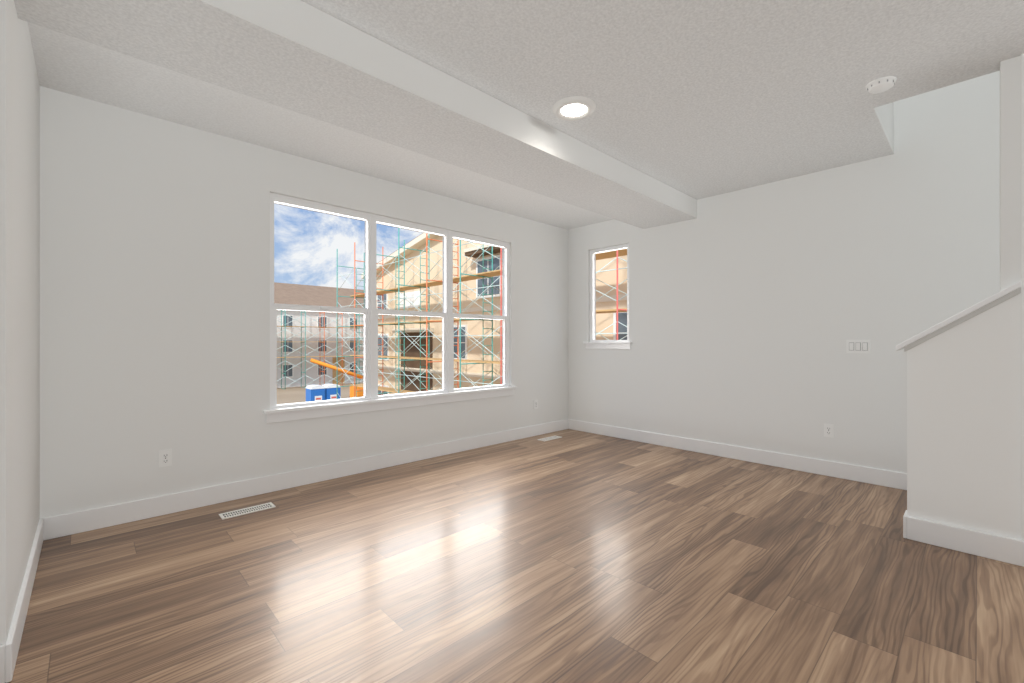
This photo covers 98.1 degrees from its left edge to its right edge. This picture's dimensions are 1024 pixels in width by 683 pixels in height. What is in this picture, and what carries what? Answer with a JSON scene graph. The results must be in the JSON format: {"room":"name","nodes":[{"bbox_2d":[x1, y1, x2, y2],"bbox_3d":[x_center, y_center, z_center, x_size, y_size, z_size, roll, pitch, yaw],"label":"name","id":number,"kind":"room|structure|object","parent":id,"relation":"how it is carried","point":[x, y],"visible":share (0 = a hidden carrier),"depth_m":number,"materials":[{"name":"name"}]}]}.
{"room":"empty living room","nodes":[
{"label":"empty living room","id":0,"kind":"room"},
{"bbox_2d":[0,0,39,644],"bbox_3d":[-0.463,-0.320,0.000,0.250,3.040,7.160,0,0,-44],"label":"wall","id":1,"kind":"structure","parent":0,"point":[19,81],"depth_m":1.86,"materials":[{"name":"white paint"}]},
{"bbox_2d":[40,86,567,517],"bbox_3d":[-1.090,-0.320,4.460,5.320,3.040,0.160,0,0,-44],"label":"wall","id":2,"kind":"structure","parent":0,"point":[155,232],"depth_m":3.19,"materials":[{"name":"white paint"}]},
{"bbox_2d":[159,449,171,466],"bbox_3d":[-2.406,0.810,3.088,0.072,0.116,0.010,0,0,-44],"label":"wall outlet","id":3,"kind":"object","parent":2,"relation":"attached to","point":[165,456],"visible":1,"depth_m":3.08,"materials":[{"name":"white plastic"}]},
{"bbox_2d":[270,193,508,408],"bbox_3d":[-1.016,-0.318,4.513,2.660,1.765,0.076,0,0,-44],"label":"window","id":4,"kind":"structure","parent":2,"relation":"in","point":[370,313],"depth_m":4.19,"materials":[{"name":"white plastic"}]},
{"bbox_2d":[263,386,516,423],"bbox_3d":[-0.965,0.596,4.459,2.760,0.107,0.085,0,0,-44],"label":"trim","id":5,"kind":"structure","parent":2,"relation":"attached to","point":[275,415],"depth_m":4.16,"materials":[{"name":"white wood"}]},
{"bbox_2d":[534,400,537,408],"bbox_3d":[0.307,0.805,5.676,0.072,0.116,0.010,0,0,-44],"label":"wall outlet","id":6,"kind":"object","parent":2,"relation":"attached to","point":[535,401],"visible":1,"depth_m":5.67,"materials":[{"name":"white plastic"}]},
{"bbox_2d":[5,429,1023,682],"bbox_3d":[1.330,1.300,1.822,5.460,0.200,7.320,0,0,-44],"label":"floor","id":7,"kind":"structure","parent":0,"point":[578,556],"depth_m":2.22,"materials":[{"name":"brown wood"}]},
{"bbox_2d":[219,502,275,519],"bbox_3d":[-1.871,1.197,3.149,0.330,0.006,0.115,0,0,-44],"label":"floor vent","id":8,"kind":"object","parent":7,"relation":"in","point":[269,505],"visible":1,"depth_m":3.14,"materials":[{"name":"white metal"}]},
{"bbox_2d":[537,436,561,440],"bbox_3d":[0.469,1.197,5.492,0.330,0.006,0.115,0,0,-44],"label":"floor vent","id":9,"kind":"object","parent":7,"relation":"in","point":[551,437],"visible":1,"depth_m":5.48,"materials":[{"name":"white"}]},
{"bbox_2d":[28,0,1023,229],"bbox_3d":[1.348,-1.690,1.839,5.090,0.300,7.000,0,0,-44],"label":"ceiling","id":10,"kind":"structure","parent":0,"point":[701,98],"depth_m":2.54,"materials":[{"name":"white paint"}]},
{"bbox_2d":[14,0,696,228],"bbox_3d":[-0.053,-1.440,3.308,5.090,0.200,0.640,0,0,-44],"label":"ceiling beam","id":11,"kind":"structure","parent":10,"relation":"attached to","point":[293,55],"depth_m":2.38,"materials":[{"name":"white paint"}]},
{"bbox_2d":[552,96,595,120],"bbox_3d":[0.409,-1.526,2.933,0.284,0.027,0.284,0,0,-44],"label":"recessed light","id":12,"kind":"object","parent":10,"relation":"in","point":[573,108],"visible":1,"depth_m":2.90,"materials":[{"name":"white"}]},
{"bbox_2d":[866,76,896,93],"bbox_3d":[2.199,-1.520,2.650,0.142,0.040,0.142,0,0,-44],"label":"smoke detector","id":13,"kind":"object","parent":10,"relation":"attached to","point":[879,85],"visible":1,"depth_m":2.62,"materials":[{"name":"white plastic"}]},
{"bbox_2d":[568,71,999,472],"bbox_3d":[3.303,-0.750,3.593,0.160,3.900,7.160,0,0,-44],"label":"wall","id":14,"kind":"structure","parent":0,"point":[743,312],"depth_m":4.08,"materials":[{"name":"white paint"}]},
{"bbox_2d":[583,342,631,348],"bbox_3d":[1.214,0.049,5.656,0.085,0.092,0.710,0,0,-44],"label":"trim","id":15,"kind":"structure","parent":14,"relation":"attached to","point":[589,345],"depth_m":5.62,"materials":[{"name":"white wood"}]},
{"bbox_2d":[590,243,628,341],"bbox_3d":[1.270,-0.593,5.710,0.070,1.235,0.610,0,0,-44],"label":"window","id":16,"kind":"structure","parent":14,"relation":"in","point":[593,253],"depth_m":5.88,"materials":[{"name":"white plastic"}]},
{"bbox_2d":[824,424,833,437],"bbox_3d":[2.827,0.795,3.969,0.010,0.116,0.072,0,0,-44],"label":"wall outlet","id":17,"kind":"object","parent":14,"relation":"attached to","point":[828,428],"visible":1,"depth_m":3.96,"materials":[{"name":"white plastic"}]},
{"bbox_2d":[846,340,870,352],"bbox_3d":[2.971,0.043,3.815,0.014,0.116,0.165,0,0,-44],"label":"triple switch plate","id":18,"kind":"object","parent":14,"relation":"attached to","point":[852,346],"visible":1,"depth_m":3.81,"materials":[{"name":"white plastic"}]},
{"bbox_2d":[873,102,893,153],"bbox_3d":[3.987,-2.146,2.007,1.040,1.208,3.600,0,0,-44],"label":"wall","id":19,"kind":"structure","parent":0,"point":[884,113],"depth_m":3.39,"materials":[{"name":"white paint"}]},
{"bbox_2d":[907,53,1023,540],"bbox_3d":[3.632,-0.170,1.530,0.132,2.740,3.400,0,0,-44],"label":"wall","id":20,"kind":"structure","parent":0,"point":[965,383],"depth_m":2.49,"materials":[{"name":"white paint"}]},
{"bbox_2d":[0,419,1023,682],"bbox_3d":[1.348,1.133,1.839,5.090,0.135,7.000,0,0,-44],"label":"baseboard","id":21,"kind":"structure","parent":20,"relation":"attached to","point":[970,541],"depth_m":3.41,"materials":[{"name":"white wood"}]},
{"bbox_2d":[896,281,1021,351],"bbox_3d":[2.604,-0.131,2.616,0.192,0.389,0.510,0,0,-44],"label":"trim","id":22,"kind":"structure","parent":20,"relation":"attached to","point":[1013,290],"depth_m":2.53,"materials":[{"name":"white wood"}]},
{"label":"outside","id":23,"kind":"structure","parent":0,"visible":0},
{"bbox_2d":[277,382,362,403],"bbox_3d":[-18.268,6.100,98.526,220.000,0.300,240.000,0,0,-44],"label":"ground","id":24,"kind":"structure","parent":23,"point":[290,394],"depth_m":50.88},
{"bbox_2d":[305,385,325,401],"bbox_3d":[-15.709,4.720,35.576,1.160,2.460,1.220,0,0,-44],"label":"portable toilet","id":25,"kind":"object","parent":24,"relation":"on","point":[313,392],"visible":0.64,"depth_m":35.17,"materials":[{"name":"blue plastic"}]},
{"bbox_2d":[274,282,363,387],"bbox_3d":[-20.928,-1.225,75.237,61.200,14.350,15.230,0,0,-44],"label":"building","id":26,"kind":"structure","parent":24,"relation":"on","point":[284,293],"depth_m":60.58,"materials":[{"name":"beige"}]},
{"bbox_2d":[277,310,362,388],"bbox_3d":[-14.890,0.646,69.196,57.688,10.693,1.581,0,0,-44],"label":"scaffold","id":27,"kind":"object","parent":24,"relation":"on","point":[305,324],"visible":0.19,"depth_m":58.09,"materials":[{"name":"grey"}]},
{"bbox_2d":[322,384,340,399],"bbox_3d":[-14.826,4.720,36.418,1.160,2.460,1.220,0,0,-44],"label":"portable toilet","id":28,"kind":"object","parent":24,"relation":"on","point":[331,389],"visible":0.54,"depth_m":35.95,"materials":[{"name":"blue plastic"}]},
{"bbox_2d":[310,358,362,397],"bbox_3d":[-14.638,3.720,40.312,6.349,4.459,2.945,0,0,-34],"label":"telehandler","id":29,"kind":"object","parent":24,"relation":"on","point":[360,392],"visible":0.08,"depth_m":40.12,"materials":[{"name":"orange metal"}]},
{"bbox_2d":[337,228,626,398],"bbox_3d":[-0.544,0.525,15.478,1.660,10.850,23.810,0,0,-44],"label":"scaffold","id":30,"kind":"object","parent":24,"relation":"on","point":[490,274],"visible":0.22,"depth_m":18.32,"materials":[{"name":"teal"}]},
{"bbox_2d":[361,233,626,394],"bbox_3d":[5.031,-0.400,20.209,12.800,12.700,26.500,0,0,-44],"label":"building","id":31,"kind":"structure","parent":24,"relation":"on","point":[474,372],"depth_m":20.49,"materials":[{"name":"beige"}]}
]}

